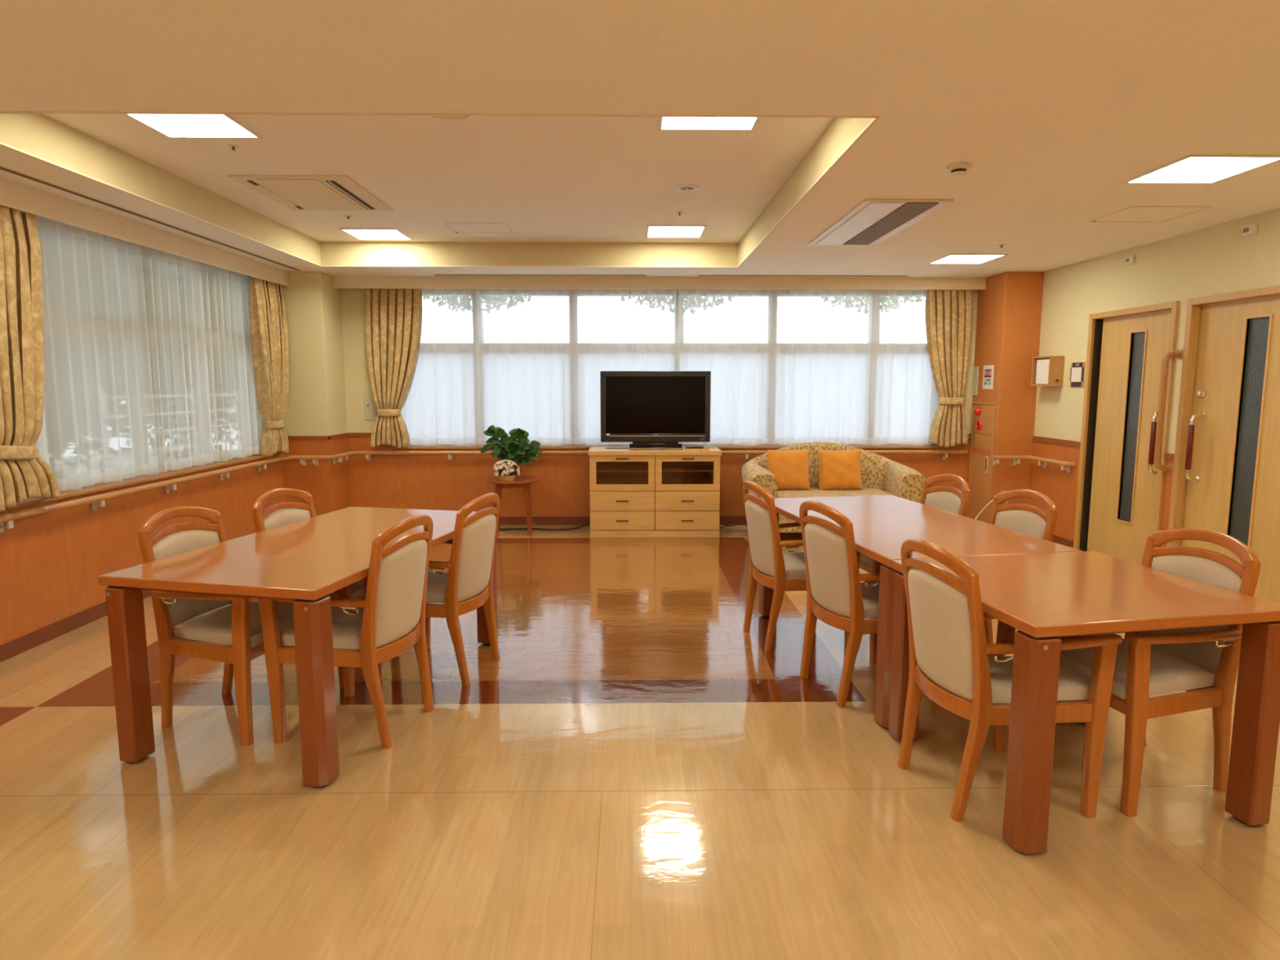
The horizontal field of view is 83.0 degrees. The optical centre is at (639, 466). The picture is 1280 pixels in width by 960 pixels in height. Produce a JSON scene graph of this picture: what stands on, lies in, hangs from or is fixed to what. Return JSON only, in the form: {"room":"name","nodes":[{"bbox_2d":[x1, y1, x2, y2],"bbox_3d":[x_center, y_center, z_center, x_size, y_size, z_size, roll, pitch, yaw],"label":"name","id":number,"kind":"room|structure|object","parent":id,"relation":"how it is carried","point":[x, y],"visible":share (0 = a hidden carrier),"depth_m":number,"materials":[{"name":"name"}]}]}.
{"room":"care facility","nodes":[
{"label":"care facility","id":0,"kind":"room"},
{"bbox_2d":[0,417,287,644],"bbox_3d":[-3.449,-0.018,1.960,0.220,2.490,11.200,0,7,-1],"label":"wall","id":1,"kind":"structure","parent":0,"point":[51,563],"depth_m":4.42,"materials":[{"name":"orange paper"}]},
{"bbox_2d":[0,590,151,662],"bbox_3d":[-3.328,1.214,1.776,0.012,0.085,10.550,0,7,-1],"label":"baseboard","id":2,"kind":"structure","parent":1,"relation":"attached to","point":[12,648],"depth_m":4.13,"materials":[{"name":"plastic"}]},
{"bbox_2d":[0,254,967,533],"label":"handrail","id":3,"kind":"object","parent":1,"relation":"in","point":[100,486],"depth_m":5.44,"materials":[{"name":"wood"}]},
{"bbox_2d":[0,204,60,511],"bbox_3d":[-3.295,-0.576,3.685,0.140,1.593,0.661,0,7,-1],"label":"curtain","id":4,"kind":"object","parent":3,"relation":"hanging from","point":[24,474],"visible":1,"depth_m":3.81,"materials":[{"name":"gold fabric"}]},
{"bbox_2d":[26,214,159,498],"bbox_3d":[-3.397,-0.649,4.189,0.054,1.601,1.800,0,7,-1],"label":"sheer curtain","id":5,"kind":"object","parent":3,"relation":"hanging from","point":[100,422],"visible":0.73,"depth_m":4.52,"materials":[{"name":"white fabric"}]},
{"bbox_2d":[144,246,262,472],"bbox_3d":[-3.418,-0.832,5.784,0.053,1.601,1.490,0,7,-1],"label":"sheer curtain","id":6,"kind":"object","parent":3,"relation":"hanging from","point":[207,411],"visible":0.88,"depth_m":5.61,"materials":[{"name":"white fabric"}]},
{"bbox_2d":[248,275,288,456],"bbox_3d":[-3.340,-0.906,6.571,0.144,1.593,0.524,0,7,-1],"label":"curtain","id":7,"kind":"object","parent":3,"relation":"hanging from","point":[268,330],"visible":0.98,"depth_m":6.47,"materials":[{"name":"beige fabric"}]},
{"bbox_2d":[282,271,350,515],"bbox_3d":[-3.197,-0.606,7.106,0.435,2.490,0.450,0,7,-1],"label":"wall","id":8,"kind":"structure","parent":0,"point":[316,402],"depth_m":6.90,"materials":[{"name":"beige paint"}]},
{"bbox_2d":[0,177,288,286],"bbox_3d":[-3.250,-1.412,3.792,0.025,0.135,5.950,0,7,-1],"label":"trim","id":9,"kind":"structure","parent":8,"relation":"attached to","point":[14,195],"depth_m":4.54,"materials":[{"name":"paint"}]},
{"bbox_2d":[287,432,371,439],"bbox_3d":[-3.050,-0.294,7.058,0.330,0.032,1.109,6,9,43],"label":"trim","id":10,"kind":"structure","parent":8,"relation":"attached to","point":[345,434],"depth_m":6.92,"materials":[{"name":"brown wood"}]},
{"bbox_2d":[333,275,986,289],"bbox_3d":[0.214,-1.800,7.093,6.390,0.115,0.025,0,7,-1],"label":"trim","id":11,"kind":"structure","parent":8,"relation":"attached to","point":[340,282],"depth_m":7.08,"materials":[{"name":"paint"}]},
{"bbox_2d":[0,524,1279,959],"bbox_3d":[0.251,1.278,2.113,7.780,0.120,11.500,0,7,-1],"label":"floor","id":12,"kind":"structure","parent":0,"point":[633,775],"depth_m":2.43,"materials":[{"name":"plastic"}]},
{"bbox_2d":[137,506,293,746],"bbox_3d":[-1.771,0.641,3.151,0.571,0.917,0.523,1,7,12],"label":"armchair","id":13,"kind":"object","parent":12,"relation":"on","point":[183,620],"visible":0.73,"depth_m":3.00,"materials":[{"name":"brown wood"}]},
{"bbox_2d":[97,506,497,787],"bbox_3d":[-1.407,0.698,3.403,0.915,0.740,1.575,1,7,12],"label":"dining table","id":14,"kind":"object","parent":12,"relation":"on","point":[304,562],"visible":0.7,"depth_m":2.74,"materials":[{"name":"brown wood"}]},
{"bbox_2d":[252,488,364,687],"bbox_3d":[-1.606,0.576,3.715,0.571,0.917,0.523,1,7,12],"label":"armchair","id":15,"kind":"object","parent":12,"relation":"on","point":[277,514],"visible":0.26,"depth_m":3.68,"materials":[{"name":"brown wood"}]},
{"bbox_2d":[257,514,434,748],"bbox_3d":[-1.190,0.650,3.069,0.571,0.917,0.523,2,7,13],"label":"armchair","id":16,"kind":"object","parent":12,"relation":"on","point":[390,620],"visible":0.89,"depth_m":2.90,"materials":[{"name":"brown wood"}]},
{"bbox_2d":[363,493,500,686],"bbox_3d":[-1.014,0.581,3.673,0.571,0.917,0.523,2,7,14],"label":"armchair","id":17,"kind":"object","parent":12,"relation":"on","point":[467,585],"visible":0.73,"depth_m":3.49,"materials":[{"name":"brown wood"}]},
{"bbox_2d":[484,475,539,536],"bbox_3d":[-1.237,0.385,7.042,0.532,0.538,0.532,0,7,-1],"label":"side table","id":18,"kind":"object","parent":12,"relation":"on","point":[521,481],"visible":0.73,"depth_m":6.93,"materials":[{"name":"brown wood"}]},
{"bbox_2d":[493,459,521,480],"bbox_3d":[-1.263,0.030,6.905,0.274,0.196,0.221,0,7,-1],"label":"flower basket","id":19,"kind":"object","parent":18,"relation":"on","point":[504,472],"visible":1,"depth_m":6.86,"materials":[{"name":"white plant"}]},
{"bbox_2d":[480,425,542,477],"bbox_3d":[-1.257,-0.151,7.083,0.610,0.516,0.280,0,7,-1],"label":"potted plant","id":20,"kind":"object","parent":18,"relation":"on","point":[519,451],"visible":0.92,"depth_m":7.04,"materials":[{"name":"green plant"}]},
{"bbox_2d":[499,523,588,530],"bbox_3d":[-1.125,0.592,7.298,1.208,0.068,0.213,0,7,-1],"label":"cable","id":21,"kind":"object","parent":12,"relation":"on","point":[587,523],"visible":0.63,"depth_m":7.24,"materials":[{"name":"black rubber"}]},
{"bbox_2d":[587,446,722,537],"bbox_3d":[0.138,0.239,7.031,1.254,0.828,0.490,0,7,-1],"label":"tv cabinet","id":22,"kind":"object","parent":12,"relation":"on","point":[633,493],"visible":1,"depth_m":6.84,"materials":[{"name":"brown wood"}]},
{"bbox_2d":[605,447,628,448],"bbox_3d":[-0.223,-0.184,7.052,0.220,0.006,0.100,0,7,-4],"label":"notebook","id":23,"kind":"object","parent":22,"relation":"on","point":[606,447],"visible":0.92,"depth_m":7.02,"materials":[{"name":"white paper"}]},
{"bbox_2d":[600,371,711,449],"bbox_3d":[0.149,-0.544,6.957,1.056,0.743,0.219,0,7,-1],"label":"television","id":24,"kind":"object","parent":22,"relation":"on","point":[647,410],"visible":1,"depth_m":6.94,"materials":[{"name":"black plastic"}]},
{"bbox_2d":[684,448,709,450],"bbox_3d":[0.540,-0.167,6.864,0.220,0.014,0.110,0,7,-3],"label":"tray","id":25,"kind":"object","parent":22,"relation":"on","point":[686,449],"visible":1,"depth_m":6.81,"materials":[{"name":"brown wood"}]},
{"bbox_2d":[685,445,703,448],"bbox_3d":[0.520,-0.185,6.882,0.170,0.018,0.042,-1,7,-8],"label":"remote control","id":26,"kind":"object","parent":25,"relation":"on","point":[697,446],"visible":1,"depth_m":6.86,"materials":[{"name":"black plastic"}]},
{"bbox_2d":[701,445,715,448],"bbox_3d":[0.667,-0.193,7.074,0.150,0.018,0.040,0,7,2],"label":"remote control","id":27,"kind":"object","parent":22,"relation":"on","point":[704,446],"visible":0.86,"depth_m":7.06,"materials":[{"name":"white plastic"}]},
{"bbox_2d":[719,524,747,528],"bbox_3d":[1.041,0.608,7.328,0.508,0.025,0.071,1,7,5],"label":"cable","id":28,"kind":"object","parent":12,"relation":"on","point":[719,525],"visible":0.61,"depth_m":7.33,"materials":[{"name":"grey plastic"}]},
{"bbox_2d":[742,480,860,651],"bbox_3d":[0.878,0.530,4.118,0.571,0.917,0.523,-1,7,-12],"label":"armchair","id":29,"kind":"object","parent":12,"relation":"on","point":[770,567],"visible":0.72,"depth_m":3.94,"materials":[{"name":"brown wood"}]},
{"bbox_2d":[741,442,926,532],"bbox_3d":[1.780,0.230,6.895,1.622,0.877,0.855,0,7,-1],"label":"sofa","id":30,"kind":"object","parent":12,"relation":"on","point":[881,475],"visible":0.42,"depth_m":6.85,"materials":[{"name":"beige fabric"}]},
{"bbox_2d":[766,448,810,489],"bbox_3d":[1.424,0.031,6.936,0.417,0.387,0.179,-1,7,-5],"label":"cushion","id":31,"kind":"object","parent":30,"relation":"on","point":[790,468],"visible":0.92,"depth_m":6.88,"materials":[{"name":"orange fabric"}]},
{"bbox_2d":[777,488,895,497],"bbox_3d":[1.781,0.302,6.825,1.270,0.130,0.700,0,7,-1],"label":"seat cushion","id":32,"kind":"object","parent":30,"relation":"on","point":[814,492],"depth_m":6.77,"materials":[{"name":"beige fabric"}]},
{"bbox_2d":[817,448,862,489],"bbox_3d":[1.919,0.030,6.942,0.426,0.398,0.177,0,7,2],"label":"cushion","id":33,"kind":"object","parent":30,"relation":"on","point":[838,469],"visible":1,"depth_m":6.89,"materials":[{"name":"orange fabric"}]},
{"bbox_2d":[799,500,932,707],"bbox_3d":[1.070,0.607,3.450,0.571,0.917,0.523,-2,7,-17],"label":"armchair","id":34,"kind":"object","parent":12,"relation":"on","point":[836,596],"visible":0.75,"depth_m":3.27,"materials":[{"name":"brown wood"}]},
{"bbox_2d":[859,474,970,573],"bbox_3d":[1.599,0.508,4.310,0.571,0.917,0.523,-1,7,-11],"label":"armchair","id":35,"kind":"object","parent":12,"relation":"on","point":[949,499],"visible":0.29,"depth_m":4.31,"materials":[{"name":"brown wood"}]},
{"bbox_2d":[759,494,1082,728],"bbox_3d":[1.322,0.647,3.846,0.895,0.740,1.600,-1,7,-10],"label":"dining table","id":36,"kind":"object","parent":12,"relation":"on","point":[882,524],"visible":0.41,"depth_m":3.38,"materials":[{"name":"brown wood"}]},
{"bbox_2d":[974,499,993,519],"bbox_3d":[2.955,0.531,6.516,0.155,0.366,1.444,6,9,43],"label":"cable","id":37,"kind":"object","parent":12,"relation":"on","point":[980,512],"visible":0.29,"depth_m":6.88,"materials":[{"name":"white plastic"}]},
{"bbox_2d":[897,538,1122,821],"bbox_3d":[1.248,0.706,2.580,0.571,0.917,0.523,-1,7,-10],"label":"armchair","id":38,"kind":"object","parent":12,"relation":"on","point":[952,662],"visible":0.87,"depth_m":2.41,"materials":[{"name":"brown wood"}]},
{"bbox_2d":[982,489,1057,643],"bbox_3d":[1.724,0.582,3.666,0.571,0.917,0.523,-1,7,-12],"label":"armchair","id":39,"kind":"object","parent":12,"relation":"on","point":[1028,519],"visible":0.3,"depth_m":3.68,"materials":[{"name":"brown wood"}]},
{"bbox_2d":[888,551,1279,854],"bbox_3d":[1.556,0.783,2.659,0.940,0.740,0.828,-1,7,-10],"label":"dining table","id":40,"kind":"object","parent":12,"relation":"on","point":[1047,597],"visible":0.72,"depth_m":2.34,"materials":[{"name":"brown wood"}]},
{"bbox_2d":[1059,528,1260,817],"bbox_3d":[1.843,0.696,2.672,0.571,0.917,0.523,-1,7,-11],"label":"armchair","id":41,"kind":"object","parent":12,"relation":"on","point":[1202,663],"visible":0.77,"depth_m":2.51,"materials":[{"name":"brown wood"}]},
{"bbox_2d":[0,0,1279,277],"bbox_3d":[0.251,-1.484,1.797,7.780,0.460,11.500,0,7,-1],"label":"ceiling","id":42,"kind":"structure","parent":0,"point":[1052,106],"depth_m":2.75,"materials":[{"name":"paint"}]},
{"bbox_2d":[0,164,301,270],"bbox_3d":[-3.097,-1.545,4.383,0.050,0.006,4.550,0,7,-1],"label":"air slot","id":43,"kind":"object","parent":42,"relation":"attached to","point":[2,167],"visible":1,"depth_m":4.35,"materials":[{"name":"paint"}]},
{"bbox_2d":[124,114,262,138],"bbox_3d":[-2.158,-1.649,3.451,0.476,0.008,0.471,0,7,-1],"label":"recessed light","id":44,"kind":"object","parent":42,"relation":"in","point":[170,126],"visible":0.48,"depth_m":3.52,"materials":[{"name":"white plastic"}]},
{"bbox_2d":[226,143,239,150],"bbox_3d":[-2.149,-1.684,3.822,0.060,0.021,0.059,0,7,-1],"label":"sprinkler","id":45,"kind":"object","parent":42,"relation":"attached to","point":[233,146],"visible":1,"depth_m":3.81,"materials":[{"name":"white plastic"}]},
{"bbox_2d":[226,174,393,210],"bbox_3d":[-2.133,-1.796,4.786,0.720,0.018,0.860,0,7,-1],"label":"air conditioner","id":46,"kind":"object","parent":42,"relation":"attached to","point":[295,193],"visible":1,"depth_m":4.69,"materials":[{"name":"paint"}]},
{"bbox_2d":[344,214,352,218],"bbox_3d":[-2.182,-1.866,5.412,0.060,0.021,0.059,0,7,-1],"label":"sprinkler","id":47,"kind":"object","parent":42,"relation":"attached to","point":[345,215],"visible":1,"depth_m":5.40,"materials":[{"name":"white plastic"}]},
{"bbox_2d":[339,228,413,239],"bbox_3d":[-2.202,-1.947,6.066,0.466,0.008,0.436,0,7,-1],"label":"recessed light","id":48,"kind":"object","parent":42,"relation":"in","point":[359,233],"visible":1,"depth_m":6.04,"materials":[{"name":"white plastic"}]},
{"bbox_2d":[0,113,872,266],"bbox_3d":[-0.950,-1.680,4.613,3.710,0.210,3.665,0,7,-1],"label":"cove","id":49,"kind":"structure","parent":42,"relation":"attached to","point":[40,135],"depth_m":5.15,"materials":[{"name":"paint"}]},
{"bbox_2d":[0,111,879,267],"bbox_3d":[-0.950,-1.576,4.625,3.722,0.010,3.677,0,7,-1],"label":"trim","id":50,"kind":"structure","parent":42,"relation":"attached to","point":[875,118],"depth_m":3.00,"materials":[{"name":"paint"}]},
{"bbox_2d":[428,115,474,120],"bbox_3d":[-0.881,-1.628,3.294,0.270,0.013,0.270,0,7,-1],"label":"ceiling speaker","id":51,"kind":"object","parent":42,"relation":"attached to","point":[442,117],"visible":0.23,"depth_m":3.39,"materials":[{"name":"white plastic"}]},
{"bbox_2d":[435,115,466,118],"bbox_3d":[-0.881,-1.627,3.294,0.230,0.008,0.230,0,7,-1],"label":"grille","id":52,"kind":"object","parent":51,"relation":"attached to","point":[437,117],"depth_m":3.39,"materials":[{"name":"paint"}]},
{"bbox_2d":[443,222,514,233],"bbox_3d":[-1.293,-1.923,5.841,0.494,0.005,0.364,0,7,-1],"label":"ceiling hatch","id":53,"kind":"object","parent":42,"relation":"attached to","point":[456,228],"visible":1,"depth_m":5.83,"materials":[{"name":"white plastic"}]},
{"bbox_2d":[433,274,646,275],"bbox_3d":[-0.954,-1.836,6.933,2.040,0.006,0.050,0,7,-1],"label":"air slot","id":54,"kind":"object","parent":42,"relation":"attached to","point":[433,274],"visible":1,"depth_m":6.92,"materials":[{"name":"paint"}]},
{"bbox_2d":[645,225,706,238],"bbox_3d":[0.290,-1.936,5.964,0.476,0.008,0.456,0,7,-1],"label":"recessed light","id":55,"kind":"object","parent":42,"relation":"in","point":[652,231],"visible":1,"depth_m":5.94,"materials":[{"name":"white plastic"}]},
{"bbox_2d":[675,184,698,191],"bbox_3d":[0.302,-1.780,4.633,0.150,0.014,0.150,0,7,-1],"label":"smoke detector","id":56,"kind":"object","parent":42,"relation":"in","point":[686,188],"visible":1,"depth_m":4.62,"materials":[{"name":"white plastic"}]},
{"bbox_2d":[657,116,759,131],"bbox_3d":[0.329,-1.636,3.339,0.476,0.008,0.471,0,7,-1],"label":"recessed light","id":57,"kind":"object","parent":42,"relation":"in","point":[665,123],"visible":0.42,"depth_m":3.48,"materials":[{"name":"white plastic"}]},
{"bbox_2d":[697,275,909,276],"bbox_3d":[1.576,-1.841,6.970,2.040,0.006,0.050,0,7,-1],"label":"air slot","id":58,"kind":"object","parent":42,"relation":"attached to","point":[698,275],"visible":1,"depth_m":6.95,"materials":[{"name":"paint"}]},
{"bbox_2d":[808,199,954,245],"bbox_3d":[1.518,-1.580,4.749,0.510,0.019,1.310,0,7,-1],"label":"ceiling vent","id":59,"kind":"object","parent":42,"relation":"in","point":[871,222],"visible":1,"depth_m":4.56,"materials":[{"name":"white plastic"}]},
{"bbox_2d":[843,202,938,244],"bbox_3d":[1.604,-1.572,4.736,0.180,0.007,1.232,0,7,-1],"label":"grille","id":60,"kind":"object","parent":59,"relation":"attached to","point":[906,212],"depth_m":4.60,"materials":[{"name":"beige metal"}]},
{"bbox_2d":[946,161,971,177],"bbox_3d":[1.525,-1.419,3.464,0.110,0.046,0.110,0,7,-1],"label":"smoke detector","id":61,"kind":"object","parent":42,"relation":"attached to","point":[957,169],"visible":1,"depth_m":3.43,"materials":[{"name":"white plastic"}]},
{"bbox_2d":[927,253,1008,264],"bbox_3d":[2.724,-1.733,6.043,0.466,0.008,0.456,0,7,-1],"label":"recessed light","id":62,"kind":"object","parent":42,"relation":"in","point":[951,259],"visible":1,"depth_m":6.04,"materials":[{"name":"white plastic"}]},
{"bbox_2d":[931,255,1001,263],"bbox_3d":[2.724,-1.734,6.043,0.430,0.004,0.420,0,7,-1],"label":"diffuser","id":63,"kind":"object","parent":62,"relation":"attached to","point":[947,259],"depth_m":6.04,"materials":[{"name":"white plastic"}]},
{"bbox_2d":[1088,205,1213,222],"bbox_3d":[3.133,-1.554,4.464,0.484,0.005,0.414,0,7,-1],"label":"ceiling hatch","id":64,"kind":"object","parent":42,"relation":"attached to","point":[1134,214],"visible":1,"depth_m":4.45,"materials":[{"name":"paint"}]},
{"bbox_2d":[1122,154,1279,183],"bbox_3d":[2.739,-1.446,3.529,0.471,0.008,0.456,0,7,-1],"label":"recessed light","id":65,"kind":"object","parent":42,"relation":"in","point":[1191,168],"visible":1,"depth_m":3.51,"materials":[{"name":"white plastic"}]},
{"bbox_2d":[340,288,977,516],"bbox_3d":[0.270,-0.650,7.489,7.380,2.490,0.220,0,7,-1],"label":"wall","id":66,"kind":"structure","parent":0,"point":[412,482],"depth_m":7.44,"materials":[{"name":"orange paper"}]},
{"bbox_2d":[364,394,377,420],"bbox_3d":[-2.729,-0.601,7.332,0.121,0.256,0.017,0,7,-1],"label":"wall switch","id":67,"kind":"object","parent":66,"relation":"attached to","point":[370,406],"visible":0.82,"depth_m":7.32,"materials":[{"name":"beige plastic"}]},
{"bbox_2d":[391,289,940,448],"bbox_3d":[0.281,-0.993,7.408,5.620,1.610,0.205,0,7,-1],"label":"window","id":68,"kind":"structure","parent":66,"relation":"in","point":[571,446],"depth_m":7.43,"materials":[{"name":"metal"}]},
{"bbox_2d":[364,288,422,448],"bbox_3d":[-2.438,-0.982,7.213,0.562,1.589,0.139,0,7,-1],"label":"curtain","id":69,"kind":"object","parent":68,"relation":"hanging from","point":[393,317],"visible":0.98,"depth_m":7.15,"materials":[{"name":"beige fabric"}]},
{"bbox_2d":[400,288,676,445],"bbox_3d":[-1.071,-1.010,7.342,2.895,1.601,0.054,0,7,-1],"label":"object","id":70,"kind":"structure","parent":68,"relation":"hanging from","point":[531,361],"depth_m":7.33,"materials":[{"name":"white fabric"}]},
{"bbox_2d":[677,288,939,445],"bbox_3d":[1.738,-1.014,7.384,2.725,1.601,0.052,0,7,-1],"label":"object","id":71,"kind":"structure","parent":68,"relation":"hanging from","point":[788,367],"depth_m":7.38,"materials":[{"name":"white fabric"}]},
{"bbox_2d":[924,289,972,447],"bbox_3d":[3.094,-0.990,7.289,0.466,1.588,0.125,0,7,-1],"label":"curtain","id":72,"kind":"object","parent":68,"relation":"hanging from","point":[948,313],"visible":1,"depth_m":7.26,"materials":[{"name":"beige fabric"}]},
{"bbox_2d":[499,515,966,524],"bbox_3d":[0.004,0.584,7.283,6.813,0.085,0.462,0,7,-1],"label":"baseboard","id":73,"kind":"structure","parent":66,"relation":"attached to","point":[722,519],"depth_m":7.49,"materials":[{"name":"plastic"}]},
{"bbox_2d":[966,401,995,523],"bbox_3d":[3.382,-0.036,7.231,0.056,1.210,0.465,0,7,-1],"label":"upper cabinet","id":74,"kind":"object","parent":66,"relation":"attached to","point":[983,416],"visible":0.99,"depth_m":7.21,"materials":[{"name":"paint"}]},
{"bbox_2d":[973,407,981,415],"bbox_3d":[3.377,-0.555,7.249,0.048,0.080,0.080,0,7,-1],"label":"lamp","id":75,"kind":"object","parent":74,"relation":"attached to","point":[977,411],"depth_m":7.22,"materials":[{"name":"red plastic"}]},
{"bbox_2d":[968,271,1044,518],"bbox_3d":[3.588,-0.611,7.155,0.355,2.490,0.550,0,7,-1],"label":"wall","id":76,"kind":"structure","parent":0,"point":[1009,313],"depth_m":6.89,"materials":[{"name":"orange wood"}]},
{"bbox_2d":[972,366,978,395],"bbox_3d":[3.400,-0.868,7.327,0.015,0.290,0.085,0,7,-1],"label":"panel cover","id":77,"kind":"object","parent":76,"relation":"attached to","point":[975,368],"visible":1,"depth_m":7.31,"materials":[{"name":"beige plastic"}]},
{"bbox_2d":[982,364,994,389],"bbox_3d":[3.408,-0.876,7.082,0.006,0.232,0.200,0,7,-1],"label":"sign","id":78,"kind":"object","parent":76,"relation":"attached to","point":[988,374],"visible":1,"depth_m":7.08,"materials":[{"name":"white paper"}]},
{"bbox_2d":[1029,208,1279,556],"bbox_3d":[3.950,-0.030,2.068,0.220,2.490,11.200,0,7,-1],"label":"wall","id":79,"kind":"structure","parent":0,"point":[1216,260],"depth_m":5.69,"materials":[{"name":"beige paint"}]},
{"bbox_2d":[991,455,1075,472],"bbox_3d":[3.666,-0.032,6.658,0.310,0.102,0.770,-4,8,-33],"label":"handrail","id":80,"kind":"object","parent":79,"relation":"attached to","point":[995,459],"visible":1,"depth_m":6.75,"materials":[{"name":"brown wood"}]},
{"bbox_2d":[1031,355,1064,386],"bbox_3d":[3.706,-0.867,6.577,0.135,0.270,0.284,0,7,-1],"label":"wall box","id":81,"kind":"object","parent":79,"relation":"attached to","point":[1046,371],"visible":1,"depth_m":6.49,"materials":[{"name":"brown wood"}]},
{"bbox_2d":[1051,534,1073,547],"bbox_3d":[3.658,1.178,2.091,0.367,0.085,10.980,0,7,-1],"label":"baseboard","id":82,"kind":"structure","parent":79,"relation":"attached to","point":[1055,539],"depth_m":6.45,"materials":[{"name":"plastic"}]},
{"bbox_2d":[1070,362,1084,386],"bbox_3d":[3.772,-0.794,6.241,0.012,0.210,0.180,0,7,-1],"label":"plaque","id":83,"kind":"object","parent":79,"relation":"attached to","point":[1077,369],"visible":1,"depth_m":6.23,"materials":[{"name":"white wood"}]},
{"bbox_2d":[1032,435,1174,460],"bbox_3d":[3.777,-0.168,6.016,0.012,0.047,1.820,0,7,-1],"label":"trim","id":84,"kind":"structure","parent":79,"relation":"attached to","point":[1170,456],"depth_m":6.43,"materials":[{"name":"brown wood"}]},
{"bbox_2d":[1073,301,1179,564],"bbox_3d":[3.824,-0.212,5.684,0.167,2.030,0.970,0,7,-1],"label":"door","id":85,"kind":"structure","parent":79,"relation":"in","point":[1121,488],"depth_m":5.73,"materials":[{"name":"brown wood"}]},
{"bbox_2d":[1124,254,1135,264],"bbox_3d":[3.774,-1.593,5.571,0.026,0.060,0.084,0,7,-1],"label":"wall sensor","id":86,"kind":"object","parent":79,"relation":"attached to","point":[1129,260],"visible":1,"depth_m":5.56,"materials":[{"name":"white plastic"}]},
{"bbox_2d":[1153,348,1183,473],"bbox_3d":[3.734,-0.389,5.124,0.123,0.882,0.072,0,7,-1],"label":"grab bar","id":87,"kind":"object","parent":79,"relation":"attached to","point":[1179,353],"visible":1,"depth_m":5.11,"materials":[{"name":"brown wood"}]},
{"bbox_2d":[1165,285,1279,604],"bbox_3d":[3.841,-0.082,4.544,0.167,2.030,1.125,0,7,-1],"label":"door","id":88,"kind":"structure","parent":79,"relation":"in","point":[1226,477],"depth_m":4.70,"materials":[{"name":"brown wood"}]},
{"bbox_2d":[1241,222,1257,236],"bbox_3d":[3.789,-1.475,4.498,0.026,0.069,0.096,0,7,-1],"label":"wall sensor","id":89,"kind":"object","parent":79,"relation":"attached to","point":[1250,228],"visible":1,"depth_m":4.49,"materials":[{"name":"white plastic"}]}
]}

